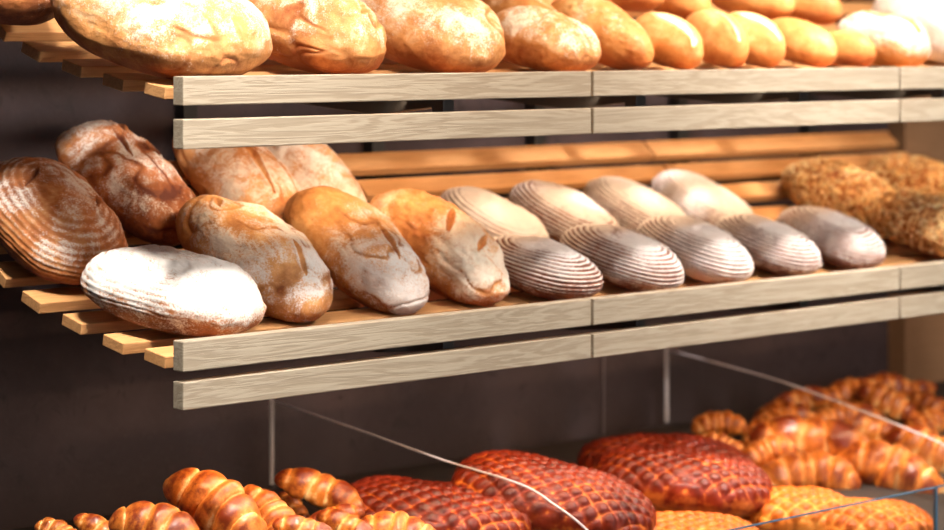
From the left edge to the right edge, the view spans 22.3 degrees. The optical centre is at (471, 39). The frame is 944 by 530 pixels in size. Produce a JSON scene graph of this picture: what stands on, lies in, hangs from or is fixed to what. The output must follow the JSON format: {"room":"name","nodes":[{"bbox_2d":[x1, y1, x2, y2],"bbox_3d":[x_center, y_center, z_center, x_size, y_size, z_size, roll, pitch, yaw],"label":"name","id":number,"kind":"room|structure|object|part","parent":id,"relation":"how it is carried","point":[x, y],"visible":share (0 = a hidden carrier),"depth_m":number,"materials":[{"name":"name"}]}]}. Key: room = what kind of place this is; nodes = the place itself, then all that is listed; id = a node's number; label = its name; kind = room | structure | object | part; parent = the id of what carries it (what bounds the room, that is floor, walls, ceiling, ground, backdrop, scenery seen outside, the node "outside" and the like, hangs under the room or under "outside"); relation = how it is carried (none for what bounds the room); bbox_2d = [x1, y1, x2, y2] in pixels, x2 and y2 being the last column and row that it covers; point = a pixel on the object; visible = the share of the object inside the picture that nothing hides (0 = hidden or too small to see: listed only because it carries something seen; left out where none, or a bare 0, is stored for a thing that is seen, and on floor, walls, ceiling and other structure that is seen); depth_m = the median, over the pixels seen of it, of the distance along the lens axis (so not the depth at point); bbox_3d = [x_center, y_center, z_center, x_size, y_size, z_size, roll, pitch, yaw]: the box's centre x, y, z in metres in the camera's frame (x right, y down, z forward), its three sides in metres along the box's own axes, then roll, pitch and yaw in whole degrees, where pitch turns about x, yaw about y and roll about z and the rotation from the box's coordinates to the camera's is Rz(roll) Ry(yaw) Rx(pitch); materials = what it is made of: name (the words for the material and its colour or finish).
{"room":"food shop","nodes":[
{"label":"food shop","id":0,"kind":"room"},
{"bbox_2d":[0,0,887,529],"bbox_3d":[0.263,-0.100,5.426,9.500,3.200,0.160,0,0,-43],"label":"wall","id":1,"kind":"structure","parent":0,"point":[87,426],"depth_m":4.75,"materials":[{"name":"paint"}]},
{"bbox_2d":[174,105,196,248],"bbox_3d":[-0.542,-0.085,4.551,0.032,1.130,0.032,0,0,-43],"label":"upright","id":2,"kind":"object","parent":1,"relation":"attached to","point":[180,112],"visible":0.02,"depth_m":4.54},
{"bbox_2d":[0,18,590,148],"bbox_3d":[-0.354,-0.010,4.158,0.873,0.348,0.713,0,0,-43],"label":"shelf","id":3,"kind":"object","parent":2,"relation":"on","point":[271,82],"visible":0.68,"depth_m":3.87,"materials":[{"name":"brown wood"}]},
{"bbox_2d":[0,0,53,25],"bbox_3d":[-0.775,-0.095,3.938,0.199,0.144,0.303,0,0,-33],"label":"loaf","id":4,"kind":"object","parent":3,"relation":"on","point":[12,12],"visible":0.87,"depth_m":3.82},
{"bbox_2d":[50,0,272,79],"bbox_3d":[-0.494,-0.033,3.788,0.361,0.198,0.260,0,0,32],"label":"loaf","id":5,"kind":"object","parent":3,"relation":"on","point":[167,39],"visible":0.97,"depth_m":3.67,"materials":[{"name":"food"}]},
{"bbox_2d":[248,0,386,73],"bbox_3d":[-0.279,-0.029,4.010,0.202,0.179,0.327,0,0,-45],"label":"loaf","id":6,"kind":"object","parent":3,"relation":"on","point":[312,36],"visible":0.71,"depth_m":3.90,"materials":[{"name":"food"}]},
{"bbox_3d":[-0.121,0.142,3.906,0.873,0.045,0.026,0,0,-43],"label":"rail","id":7,"kind":"part","parent":3,"relation":"part of","materials":[{"name":"brown wood"}]},
{"bbox_3d":[-0.121,0.077,3.906,0.873,0.044,0.026,0,0,-43],"label":"rail","id":8,"kind":"part","parent":3,"relation":"part of","materials":[{"name":"brown wood"}]},
{"bbox_2d":[360,0,505,72],"bbox_3d":[-0.085,-0.025,4.189,0.322,0.176,0.209,0,0,40],"label":"loaf","id":9,"kind":"object","parent":3,"relation":"on","point":[431,36],"visible":0.82,"depth_m":4.08,"materials":[{"name":"food"}]},
{"bbox_2d":[0,161,590,409],"bbox_3d":[-0.354,0.390,4.158,0.873,0.332,0.713,0,0,-43],"label":"shelf","id":10,"kind":"object","parent":2,"relation":"on","point":[365,329],"visible":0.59,"depth_m":3.88,"materials":[{"name":"brown wood"}]},
{"bbox_2d":[0,157,127,284],"bbox_3d":[-0.710,0.302,4.036,0.222,0.207,0.262,0,0,-44],"label":"loaf","id":11,"kind":"object","parent":10,"relation":"on","point":[53,223],"visible":0.91,"depth_m":3.96,"materials":[{"name":"food"}]},
{"bbox_2d":[55,120,195,245],"bbox_3d":[-0.606,0.250,4.224,0.285,0.214,0.177,0,0,36],"label":"loaf","id":12,"kind":"object","parent":10,"relation":"on","point":[144,190],"visible":0.83,"depth_m":4.16,"materials":[{"name":"food"}]},
{"bbox_2d":[80,244,266,337],"bbox_3d":[-0.473,0.398,3.825,0.297,0.140,0.214,0,0,21],"label":"loaf","id":13,"kind":"object","parent":10,"relation":"on","point":[168,289],"visible":1,"depth_m":3.75,"materials":[{"name":"food"}]},
{"bbox_2d":[172,143,299,221],"bbox_3d":[-0.423,0.257,4.391,0.284,0.213,0.171,0,0,36],"label":"loaf","id":14,"kind":"object","parent":10,"relation":"on","point":[254,175],"visible":0.45,"depth_m":4.33,"materials":[{"name":"food"}]},
{"bbox_2d":[175,195,332,322],"bbox_3d":[-0.366,0.366,4.046,0.314,0.203,0.182,0,0,41],"label":"loaf","id":15,"kind":"object","parent":10,"relation":"on","point":[295,285],"visible":0.74,"depth_m":3.97,"materials":[{"name":"food"}]},
{"bbox_2d":[265,144,366,201],"bbox_3d":[-0.308,0.259,4.497,0.166,0.214,0.270,0,0,-36],"label":"loaf","id":16,"kind":"object","parent":10,"relation":"on","point":[311,165],"visible":0.29,"depth_m":4.44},
{"bbox_2d":[284,186,428,314],"bbox_3d":[-0.202,0.365,4.192,0.171,0.214,0.300,0,0,-39],"label":"loaf","id":17,"kind":"object","parent":10,"relation":"on","point":[367,258],"visible":0.94,"depth_m":4.12,"materials":[{"name":"food"}]},
{"bbox_3d":[-0.121,0.535,3.906,0.873,0.042,0.026,0,0,-43],"label":"rail","id":18,"kind":"part","parent":10,"relation":"part of","materials":[{"name":"brown wood"}]},
{"bbox_3d":[-0.121,0.476,3.906,0.873,0.046,0.026,0,0,-43],"label":"rail","id":19,"kind":"part","parent":10,"relation":"part of","materials":[{"name":"brown wood"}]},
{"bbox_2d":[369,188,509,305],"bbox_3d":[-0.060,0.369,4.316,0.304,0.199,0.169,0,0,40],"label":"loaf","id":20,"kind":"object","parent":10,"relation":"on","point":[463,263],"visible":0.8,"depth_m":4.24,"materials":[{"name":"food"}]},
{"bbox_2d":[187,185,453,352],"bbox_3d":[-0.285,0.403,4.272,0.025,0.304,0.727,0,0,-43],"label":"shelf bracket","id":21,"kind":"object","parent":2,"relation":"attached to","point":[443,345],"visible":0.1,"depth_m":4.05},
{"bbox_2d":[299,100,453,113],"bbox_3d":[-0.285,-0.005,4.272,0.025,0.304,0.727,0,0,-43],"label":"shelf bracket","id":22,"kind":"object","parent":2,"relation":"attached to","point":[370,107],"visible":0.12,"depth_m":4.09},
{"bbox_2d":[363,113,384,202],"bbox_3d":[-0.199,-0.085,4.868,0.032,1.130,0.032,0,0,-43],"label":"upright","id":23,"kind":"object","parent":1,"relation":"attached to","point":[368,147],"visible":0.02,"depth_m":4.86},
{"bbox_2d":[375,175,645,329],"bbox_3d":[0.058,0.403,4.589,0.025,0.304,0.727,0,0,-43],"label":"shelf bracket","id":24,"kind":"object","parent":23,"relation":"attached to","point":[635,323],"visible":0.08,"depth_m":4.37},
{"bbox_2d":[493,95,645,107],"bbox_3d":[0.058,-0.005,4.589,0.025,0.304,0.727,0,0,-43],"label":"shelf bracket","id":25,"kind":"object","parent":23,"relation":"attached to","point":[634,100],"visible":0.1,"depth_m":4.41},
{"bbox_2d":[338,141,898,357],"bbox_3d":[0.290,0.390,4.753,0.870,0.332,0.713,0,0,-43],"label":"shelf","id":26,"kind":"object","parent":23,"relation":"on","point":[611,304],"visible":0.48,"depth_m":4.67,"materials":[{"name":"brown wood"}]},
{"bbox_2d":[440,186,549,238],"bbox_3d":[0.041,0.355,4.657,0.236,0.137,0.164,0,0,36],"label":"loaf","id":27,"kind":"object","parent":26,"relation":"on","point":[497,215],"visible":0.56,"depth_m":4.61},
{"bbox_2d":[495,235,603,300],"bbox_3d":[0.126,0.413,4.364,0.245,0.110,0.166,0,0,44],"label":"loaf","id":28,"kind":"object","parent":26,"relation":"on","point":[546,268],"visible":0.86,"depth_m":4.29,"materials":[{"name":"food"}]},
{"bbox_2d":[508,180,619,241],"bbox_3d":[0.186,0.352,4.793,0.249,0.141,0.170,0,0,40],"label":"loaf","id":29,"kind":"object","parent":26,"relation":"on","point":[560,208],"visible":0.59,"depth_m":4.75,"materials":[{"name":"food"}]},
{"bbox_2d":[559,223,683,291],"bbox_3d":[0.282,0.409,4.518,0.257,0.121,0.164,0,0,41],"label":"loaf","id":30,"kind":"object","parent":26,"relation":"on","point":[625,258],"visible":0.8,"depth_m":4.45,"materials":[{"name":"food"}]},
{"bbox_2d":[583,176,686,231],"bbox_3d":[0.340,0.353,4.937,0.238,0.141,0.164,0,0,42],"label":"loaf","id":31,"kind":"object","parent":26,"relation":"on","point":[630,203],"visible":0.58,"depth_m":4.89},
{"bbox_2d":[636,214,753,283],"bbox_3d":[0.433,0.407,4.671,0.248,0.127,0.163,0,0,45],"label":"loaf","id":32,"kind":"object","parent":26,"relation":"on","point":[707,253],"visible":0.81,"depth_m":4.60,"materials":[{"name":"food"}]},
{"bbox_2d":[651,169,753,225],"bbox_3d":[0.492,0.350,5.085,0.236,0.145,0.162,0,0,40],"label":"loaf","id":33,"kind":"object","parent":26,"relation":"on","point":[698,196],"visible":0.59,"depth_m":5.04,"materials":[{"name":"food"}]},
{"bbox_3d":[0.523,0.535,4.501,0.870,0.042,0.026,0,0,-43],"label":"rail","id":34,"kind":"part","parent":26,"relation":"part of","materials":[{"name":"brown wood"}]},
{"bbox_3d":[0.523,0.476,4.501,0.870,0.046,0.026,0,0,-43],"label":"rail","id":35,"kind":"part","parent":26,"relation":"part of","materials":[{"name":"brown wood"}]},
{"bbox_2d":[715,213,821,276],"bbox_3d":[0.591,0.410,4.813,0.236,0.120,0.159,0,0,44],"label":"loaf","id":36,"kind":"object","parent":26,"relation":"on","point":[774,247],"visible":0.83,"depth_m":4.74,"materials":[{"name":"food"}]},
{"bbox_2d":[493,0,898,133],"bbox_3d":[0.290,-0.010,4.753,0.870,0.348,0.713,0,0,-43],"label":"shelf","id":37,"kind":"object","parent":23,"relation":"on","point":[706,78],"visible":0.52,"depth_m":4.47,"materials":[{"name":"brown wood"}]},
{"bbox_2d":[481,0,556,13],"bbox_3d":[0.098,-0.034,4.607,0.112,0.136,0.257,0,0,-38],"label":"baguette","id":38,"kind":"object","parent":37,"relation":"on","point":[496,6],"visible":0.12,"depth_m":4.57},
{"bbox_2d":[496,5,600,71],"bbox_3d":[0.125,-0.001,4.354,0.245,0.124,0.155,0,0,43],"label":"loaf","id":39,"kind":"object","parent":37,"relation":"on","point":[536,37],"visible":0.87,"depth_m":4.28,"materials":[{"name":"food"}]},
{"bbox_2d":[551,0,653,70],"bbox_3d":[0.240,-0.015,4.521,0.129,0.145,0.245,0,0,-34],"label":"baguette","id":40,"kind":"object","parent":37,"relation":"on","point":[625,45],"visible":0.69,"depth_m":4.45,"materials":[{"name":"food"}]},
{"bbox_2d":[610,0,663,11],"bbox_3d":[0.275,-0.094,4.704,0.235,0.080,0.104,0,0,34],"label":"bread roll","id":41,"kind":"object","parent":37,"relation":"on","point":[625,5],"visible":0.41,"depth_m":4.64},
{"bbox_2d":[635,12,703,69],"bbox_3d":[0.366,0.002,4.550,0.091,0.110,0.176,0,0,-42],"label":"bread roll","id":42,"kind":"object","parent":37,"relation":"on","point":[676,43],"visible":0.77,"depth_m":4.50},
{"bbox_2d":[653,0,710,19],"bbox_3d":[0.403,-0.088,4.759,0.163,0.102,0.093,0,0,42],"label":"bread roll","id":43,"kind":"object","parent":37,"relation":"on","point":[682,9],"visible":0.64,"depth_m":4.70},
{"bbox_2d":[686,9,748,68],"bbox_3d":[0.472,-0.002,4.665,0.087,0.117,0.167,0,0,-32],"label":"bread roll","id":44,"kind":"object","parent":37,"relation":"on","point":[725,40],"visible":0.75,"depth_m":4.62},
{"bbox_3d":[0.523,0.142,4.501,0.870,0.045,0.026,0,0,-43],"label":"rail","id":45,"kind":"part","parent":37,"relation":"part of","materials":[{"name":"brown wood"}]},
{"bbox_3d":[0.523,0.077,4.501,0.870,0.044,0.026,0,0,-43],"label":"rail","id":46,"kind":"part","parent":37,"relation":"part of","materials":[{"name":"brown wood"}]},
{"bbox_2d":[711,0,794,19],"bbox_3d":[0.572,-0.089,4.947,0.208,0.096,0.101,0,0,38],"label":"bread roll","id":47,"kind":"object","parent":37,"relation":"on","point":[770,9],"visible":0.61,"depth_m":4.89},
{"bbox_2d":[728,11,785,67],"bbox_3d":[0.547,-0.001,4.731,0.094,0.112,0.167,0,0,-33],"label":"bread roll","id":48,"kind":"object","parent":37,"relation":"on","point":[767,47],"visible":0.61,"depth_m":4.68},
{"bbox_2d":[771,17,836,67],"bbox_3d":[0.654,0.005,4.817,0.183,0.101,0.094,0,0,43],"label":"bread roll","id":49,"kind":"object","parent":37,"relation":"on","point":[807,43],"visible":0.72,"depth_m":4.76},
{"bbox_2d":[525,104,545,170],"bbox_3d":[0.137,-0.085,5.178,0.032,1.130,0.032,0,0,-43],"label":"upright","id":50,"kind":"object","parent":1,"relation":"attached to","point":[529,140],"visible":0.02,"depth_m":5.17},
{"bbox_2d":[537,166,807,310],"bbox_3d":[0.395,0.403,4.900,0.025,0.304,0.727,0,0,-43],"label":"shelf bracket","id":51,"kind":"object","parent":50,"relation":"attached to","point":[798,304],"visible":0.09,"depth_m":4.68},
{"bbox_2d":[654,92,807,103],"bbox_3d":[0.395,-0.005,4.900,0.025,0.304,0.727,0,0,-43],"label":"shelf bracket","id":52,"kind":"object","parent":50,"relation":"attached to","point":[722,98],"visible":0.12,"depth_m":4.73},
{"bbox_2d":[602,329,604,434],"bbox_3d":[0.292,0.750,5.342,0.005,0.500,0.004,0,0,-43],"label":"trim","id":53,"kind":"structure","parent":1,"relation":"attached to","point":[603,358],"depth_m":5.34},
{"bbox_2d":[669,97,687,163],"bbox_3d":[0.472,-0.085,5.488,0.032,1.130,0.032,0,0,-43],"label":"upright","id":54,"kind":"object","parent":1,"relation":"attached to","point":[682,134],"visible":0.02,"depth_m":5.48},
{"bbox_2d":[643,131,943,317],"bbox_3d":[0.934,0.390,5.347,0.870,0.332,0.713,0,0,-43],"label":"shelf","id":55,"kind":"object","parent":54,"relation":"on","point":[918,270],"visible":0.41,"depth_m":5.39,"materials":[{"name":"brown wood"}]},
{"bbox_2d":[776,206,885,269],"bbox_3d":[0.738,0.408,4.960,0.237,0.124,0.163,0,0,43],"label":"loaf","id":56,"kind":"object","parent":55,"relation":"on","point":[841,240],"visible":0.8,"depth_m":4.89,"materials":[{"name":"food"}]},
{"bbox_2d":[781,157,893,234],"bbox_3d":[0.832,0.346,5.354,0.294,0.167,0.188,0,0,37],"label":"loaf","id":57,"kind":"object","parent":55,"relation":"on","point":[841,186],"visible":0.66,"depth_m":5.31,"materials":[{"name":"food"}]},
{"bbox_2d":[866,153,943,197],"bbox_3d":[1.049,0.348,5.554,0.298,0.168,0.190,0,0,42],"label":"loaf","id":58,"kind":"object","parent":55,"relation":"on","point":[925,175],"visible":0.59,"depth_m":5.52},
{"bbox_2d":[869,188,943,259],"bbox_3d":[0.994,0.397,5.146,0.309,0.155,0.184,0,0,44],"label":"loaf","id":59,"kind":"object","parent":55,"relation":"on","point":[913,220],"visible":1,"depth_m":5.11,"materials":[{"name":"food"}]},
{"bbox_3d":[1.167,0.476,5.095,0.870,0.046,0.026,0,0,-43],"label":"rail","id":60,"kind":"part","parent":55,"relation":"part of","materials":[{"name":"brown wood"}]},
{"bbox_3d":[1.167,0.535,5.095,0.870,0.042,0.026,0,0,-43],"label":"rail","id":61,"kind":"part","parent":55,"relation":"part of","materials":[{"name":"brown wood"}]},
{"bbox_2d":[680,159,943,294],"bbox_3d":[0.730,0.403,5.209,0.025,0.304,0.727,0,0,-43],"label":"shelf bracket","id":62,"kind":"object","parent":54,"relation":"attached to","point":[938,287],"visible":0.06,"depth_m":4.99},
{"bbox_2d":[711,2,943,121],"bbox_3d":[0.934,-0.010,5.347,0.870,0.348,0.713,0,0,-43],"label":"shelf","id":63,"kind":"object","parent":54,"relation":"on","point":[930,74],"visible":0.19,"depth_m":4.85,"materials":[{"name":"brown wood"}]},
{"bbox_2d":[788,0,841,24],"bbox_3d":[0.695,-0.081,5.014,0.178,0.101,0.102,0,0,32],"label":"bread roll","id":64,"kind":"object","parent":63,"relation":"on","point":[818,12],"visible":0.73,"depth_m":4.95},
{"bbox_2d":[828,30,875,66],"bbox_3d":[0.766,0.017,4.913,0.140,0.077,0.085,0,0,32],"label":"bread roll","id":65,"kind":"object","parent":63,"relation":"on","point":[854,48],"visible":0.74,"depth_m":4.87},
{"bbox_2d":[834,10,930,66],"bbox_3d":[0.857,-0.001,5.023,0.126,0.124,0.224,0,0,-41],"label":"ciabatta","id":66,"kind":"object","parent":63,"relation":"on","point":[898,40],"visible":0.78,"depth_m":4.95,"materials":[{"name":"food"}]},
{"bbox_2d":[871,0,943,62],"bbox_3d":[1.018,-0.035,5.227,0.314,0.195,0.211,0,0,39],"label":"ciabatta","id":67,"kind":"object","parent":63,"relation":"on","point":[929,13],"visible":0.44,"depth_m":5.15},
{"bbox_3d":[1.167,0.142,5.095,0.870,0.045,0.026,0,0,-43],"label":"rail","id":68,"kind":"part","parent":63,"relation":"part of","materials":[{"name":"brown wood"}]},
{"bbox_3d":[1.167,0.077,5.095,0.870,0.044,0.026,0,0,-43],"label":"rail","id":69,"kind":"part","parent":63,"relation":"part of","materials":[{"name":"brown wood"}]},
{"bbox_2d":[808,88,943,99],"bbox_3d":[0.730,-0.005,5.209,0.025,0.304,0.727,0,0,-43],"label":"shelf bracket","id":70,"kind":"object","parent":54,"relation":"attached to","point":[898,93],"visible":0.13,"depth_m":5.04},
{"bbox_2d":[799,93,817,156],"bbox_3d":[0.814,-0.085,5.802,0.032,1.130,0.032,0,0,-43],"label":"upright","id":71,"kind":"object","parent":1,"relation":"attached to","point":[813,129],"visible":0.02,"depth_m":5.79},
{"bbox_2d":[811,153,917,256],"bbox_3d":[1.071,0.403,5.524,0.025,0.304,0.727,0,0,-43],"label":"shelf bracket","id":72,"kind":"object","parent":71,"relation":"attached to","point":[812,154],"visible":0.02,"depth_m":5.76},
{"bbox_3d":[1.729,1.550,2.731,12.000,0.100,5.790,0,0,-43],"label":"floor","id":73,"kind":"structure","parent":0,"visible":0},
{"bbox_2d":[14,381,943,529],"bbox_3d":[0.326,1.183,4.621,4.300,0.633,0.995,0,0,-43],"label":"countertop","id":74,"kind":"structure","parent":73,"relation":"on","point":[567,451],"depth_m":4.92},
{"bbox_2d":[278,491,309,518],"bbox_3d":[-0.310,0.837,4.233,0.040,0.074,0.083,0,0,-40],"label":"croissant","id":75,"kind":"object","parent":74,"relation":"on","point":[296,505],"visible":0.35,"depth_m":4.23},
{"bbox_2d":[269,399,587,529],"bbox_3d":[-0.056,0.830,4.299,0.007,0.264,0.989,0,0,-43],"label":"divider","id":76,"kind":"object","parent":74,"relation":"on","point":[271,401],"visible":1,"depth_m":4.47,"materials":[{"name":"grey"}]},
{"bbox_2d":[350,475,531,529],"bbox_3d":[-0.069,0.829,4.186,0.347,0.124,0.226,0,0,2],"label":"bread loaf","id":77,"kind":"object","parent":74,"relation":"on","point":[442,505],"visible":0.74,"depth_m":4.12,"materials":[{"name":"food"}]},
{"bbox_2d":[274,467,364,510],"bbox_3d":[-0.260,0.779,4.142,0.166,0.080,0.064,0,0,18],"label":"croissant","id":78,"kind":"object","parent":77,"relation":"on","point":[323,491],"visible":0.76,"depth_m":4.12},
{"bbox_2d":[451,450,656,529],"bbox_3d":[0.145,0.815,4.270,0.364,0.153,0.232,0,0,9],"label":"bread loaf","id":79,"kind":"object","parent":74,"relation":"on","point":[600,500],"visible":0.8,"depth_m":4.20,"materials":[{"name":"food"}]},
{"bbox_2d":[577,433,753,467],"bbox_3d":[0.390,0.846,4.832,0.360,0.101,0.215,0,0,-4],"label":"bread loaf","id":80,"kind":"object","parent":74,"relation":"on","point":[588,454],"visible":0.39,"depth_m":4.81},
{"bbox_2d":[593,443,772,517],"bbox_3d":[0.404,0.843,4.601,0.345,0.125,0.227,0,0,5],"label":"bread loaf","id":81,"kind":"object","parent":74,"relation":"on","point":[673,478],"visible":0.85,"depth_m":4.52,"materials":[{"name":"food"}]},
{"bbox_2d":[654,511,759,529],"bbox_3d":[0.411,0.905,4.341,0.246,0.092,0.205,0,0,0],"label":"bread loaf","id":82,"kind":"object","parent":74,"relation":"on","point":[666,520],"visible":0.88,"depth_m":4.33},
{"bbox_2d":[691,410,748,435],"bbox_3d":[0.532,0.825,5.169,0.124,0.054,0.061,0,0,-1],"label":"croissant","id":83,"kind":"object","parent":74,"relation":"on","point":[726,422],"visible":0.83,"depth_m":5.15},
{"bbox_2d":[702,431,743,450],"bbox_3d":[0.529,0.859,5.035,0.112,0.074,0.060,0,0,24],"label":"croissant","id":84,"kind":"object","parent":74,"relation":"on","point":[723,437],"visible":0.23,"depth_m":5.03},
{"bbox_2d":[742,435,797,466],"bbox_3d":[0.614,0.861,5.012,0.129,0.070,0.065,0,0,-15],"label":"croissant","id":85,"kind":"object","parent":74,"relation":"on","point":[761,451],"visible":0.7,"depth_m":4.99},
{"bbox_2d":[744,486,845,529],"bbox_3d":[0.627,0.901,4.580,0.221,0.094,0.185,0,0,2],"label":"bread loaf","id":86,"kind":"object","parent":74,"relation":"on","point":[788,501],"visible":0.77,"depth_m":4.51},
{"bbox_2d":[771,386,835,409],"bbox_3d":[0.744,0.816,5.432,0.161,0.066,0.060,0,0,-9],"label":"croissant","id":87,"kind":"object","parent":74,"relation":"on","point":[811,401],"visible":0.52,"depth_m":5.41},
{"bbox_2d":[665,349,943,445],"bbox_3d":[0.773,0.830,5.064,0.007,0.264,0.988,0,0,-43],"label":"divider","id":88,"kind":"object","parent":74,"relation":"on","point":[666,350],"visible":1,"depth_m":5.22,"materials":[{"name":"grey"}]},
{"bbox_2d":[760,449,861,489],"bbox_3d":[0.693,0.899,4.976,0.220,0.097,0.107,0,0,-3],"label":"croissant","id":89,"kind":"object","parent":74,"relation":"on","point":[817,468],"visible":0.59,"depth_m":4.93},
{"bbox_2d":[728,484,943,529],"bbox_3d":[0.765,0.914,4.366,3.800,0.171,0.006,0,0,-43],"label":"panel","id":90,"kind":"object","parent":74,"relation":"attached to","point":[935,489],"visible":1,"depth_m":4.35,"materials":[{"name":"blue"}]},
{"bbox_2d":[826,377,876,402],"bbox_3d":[0.895,0.827,5.639,0.152,0.070,0.076,0,0,-1],"label":"croissant","id":91,"kind":"object","parent":74,"relation":"on","point":[843,389],"visible":0.36,"depth_m":5.61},
{"bbox_2d":[824,497,932,529],"bbox_3d":[0.762,0.914,4.538,0.227,0.091,0.186,0,0,3],"label":"bread loaf","id":92,"kind":"object","parent":74,"relation":"on","point":[883,514],"visible":0.82,"depth_m":4.48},
{"bbox_2d":[865,372,914,396],"bbox_3d":[0.982,0.826,5.721,0.142,0.070,0.077,0,0,-10],"label":"croissant","id":93,"kind":"object","parent":74,"relation":"on","point":[899,383],"visible":0.36,"depth_m":5.70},
{"bbox_2d":[837,439,943,493],"bbox_3d":[0.873,0.900,5.012,0.227,0.125,0.117,0,0,10],"label":"croissant","id":94,"kind":"object","parent":74,"relation":"on","point":[881,464],"visible":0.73,"depth_m":4.97,"materials":[{"name":"food"}]},
{"bbox_2d":[748,415,868,456],"bbox_3d":[0.717,0.841,5.068,0.266,0.098,0.097,0,0,6],"label":"croissant","id":95,"kind":"object","parent":94,"relation":"on","point":[833,436],"visible":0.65,"depth_m":5.03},
{"bbox_2d":[889,420,904,425],"bbox_3d":[0.811,0.894,5.510,0.980,0.012,0.320,0,0,-43],"label":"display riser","id":96,"kind":"object","parent":74,"relation":"on","point":[897,422],"visible":0.02,"depth_m":5.57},
{"bbox_2d":[740,408,800,447],"bbox_3d":[0.645,0.842,5.203,0.141,0.087,0.074,0,0,-22],"label":"croissant","id":97,"kind":"object","parent":96,"relation":"on","point":[770,413],"visible":0.31,"depth_m":5.19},
{"bbox_2d":[753,400,817,418],"bbox_3d":[0.685,0.823,5.244,0.143,0.072,0.079,0,0,-5],"label":"croissant","id":98,"kind":"object","parent":96,"relation":"on","point":[803,411],"visible":0.34,"depth_m":5.23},
{"bbox_2d":[811,402,860,423],"bbox_3d":[0.788,0.842,5.295,0.146,0.084,0.075,0,0,-18],"label":"croissant","id":99,"kind":"object","parent":96,"relation":"on","point":[832,410],"visible":0.38,"depth_m":5.27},
{"bbox_2d":[814,399,885,421],"bbox_3d":[0.862,0.850,5.475,0.163,0.062,0.060,0,0,8],"label":"croissant","id":100,"kind":"object","parent":96,"relation":"on","point":[863,406],"visible":0.21,"depth_m":5.46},
{"bbox_2d":[854,382,916,421],"bbox_3d":[0.959,0.838,5.565,0.146,0.087,0.078,0,0,20],"label":"croissant","id":101,"kind":"object","parent":96,"relation":"on","point":[894,405],"visible":0.91,"depth_m":5.54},
{"bbox_2d":[908,391,943,411],"bbox_3d":[1.095,0.878,5.691,0.115,0.086,0.069,0,0,37],"label":"croissant","id":102,"kind":"object","parent":96,"relation":"on","point":[922,401],"visible":0.47,"depth_m":5.68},
{"bbox_2d":[882,424,943,472],"bbox_3d":[0.977,0.885,5.174,0.184,0.110,0.098,0,0,20],"label":"croissant","id":103,"kind":"object","parent":74,"relation":"on","point":[932,452],"visible":0.59,"depth_m":5.14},
{"bbox_2d":[908,380,937,397],"bbox_3d":[1.055,0.845,5.761,0.126,0.056,0.047,0,0,-13],"label":"croissant","id":104,"kind":"object","parent":74,"relation":"on","point":[920,385],"visible":0.44,"depth_m":5.75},
{"bbox_2d":[905,408,943,432],"bbox_3d":[1.046,0.889,5.535,0.131,0.077,0.070,0,0,-20],"label":"croissant","id":105,"kind":"object","parent":74,"relation":"on","point":[931,418],"visible":0.47,"depth_m":5.51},
{"bbox_3d":[0.954,0.885,5.286,0.157,0.066,0.080,-8,31,-7],"label":"croissant","id":106,"kind":"object","parent":74,"relation":"on","visible":0},
{"bbox_2d":[850,412,894,439],"bbox_3d":[0.879,0.862,5.288,0.177,0.086,0.068,0,0,18],"label":"croissant","id":107,"kind":"object","parent":106,"relation":"on","point":[872,427],"visible":0.36,"depth_m":5.26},
{"bbox_3d":[-0.485,0.870,3.736,0.430,0.140,0.270,0,0,-43],"label":"display riser","id":108,"kind":"object","parent":74,"relation":"on","visible":0},
{"bbox_2d":[34,517,76,529],"bbox_3d":[-0.633,0.764,3.690,0.080,0.057,0.044,0,0,29],"label":"croissant","id":109,"kind":"object","parent":108,"relation":"on","point":[48,523],"visible":1,"depth_m":3.69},
{"bbox_2d":[73,513,108,529],"bbox_3d":[-0.578,0.775,3.767,0.103,0.060,0.041,0,0,25],"label":"croissant","id":110,"kind":"object","parent":108,"relation":"on","point":[83,521],"visible":0.88,"depth_m":3.76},
{"bbox_2d":[108,501,199,529],"bbox_3d":[-0.485,0.758,3.716,0.155,0.086,0.085,0,0,9],"label":"croissant","id":111,"kind":"object","parent":108,"relation":"on","point":[139,515],"visible":1,"depth_m":3.69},
{"bbox_2d":[163,467,267,529],"bbox_3d":[-0.403,0.741,3.795,0.181,0.122,0.098,0,0,20],"label":"croissant","id":112,"kind":"object","parent":108,"relation":"on","point":[215,502],"visible":0.94,"depth_m":3.77,"materials":[{"name":"food"}]},
{"bbox_2d":[244,484,295,529],"bbox_3d":[-0.329,0.767,3.864,0.120,0.098,0.070,0,0,37],"label":"croissant","id":113,"kind":"object","parent":108,"relation":"on","point":[270,506],"visible":0.42,"depth_m":3.85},
{"bbox_2d":[272,515,332,529],"bbox_3d":[-0.260,0.775,3.787,0.111,0.050,0.042,0,0,14],"label":"croissant","id":114,"kind":"object","parent":108,"relation":"on","point":[290,522],"visible":1,"depth_m":3.78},
{"bbox_3d":[-0.247,0.892,3.969,0.225,0.095,0.250,0,0,-43],"label":"display riser","id":115,"kind":"object","parent":74,"relation":"on","visible":0},
{"bbox_2d":[309,503,364,521],"bbox_3d":[-0.231,0.794,3.989,0.106,0.047,0.040,0,0,-13],"label":"croissant","id":116,"kind":"object","parent":115,"relation":"on","point":[356,510],"visible":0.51,"depth_m":3.98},
{"bbox_2d":[316,509,373,529],"bbox_3d":[-0.202,0.803,3.950,0.111,0.059,0.044,0,0,22],"label":"croissant","id":117,"kind":"object","parent":115,"relation":"on","point":[337,519],"visible":0.89,"depth_m":3.94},
{"bbox_2d":[360,511,435,529],"bbox_3d":[-0.123,0.819,3.994,0.147,0.069,0.074,0,0,13],"label":"croissant","id":118,"kind":"object","parent":115,"relation":"on","point":[382,520],"visible":0.88,"depth_m":3.98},
{"bbox_2d":[888,95,943,381],"bbox_3d":[1.288,0.350,6.226,0.608,2.300,0.054,0,0,-43],"label":"wooden panel","id":119,"kind":"object","parent":73,"relation":"on","point":[915,344],"visible":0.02,"depth_m":6.04,"materials":[{"name":"brown wood"}]}
]}

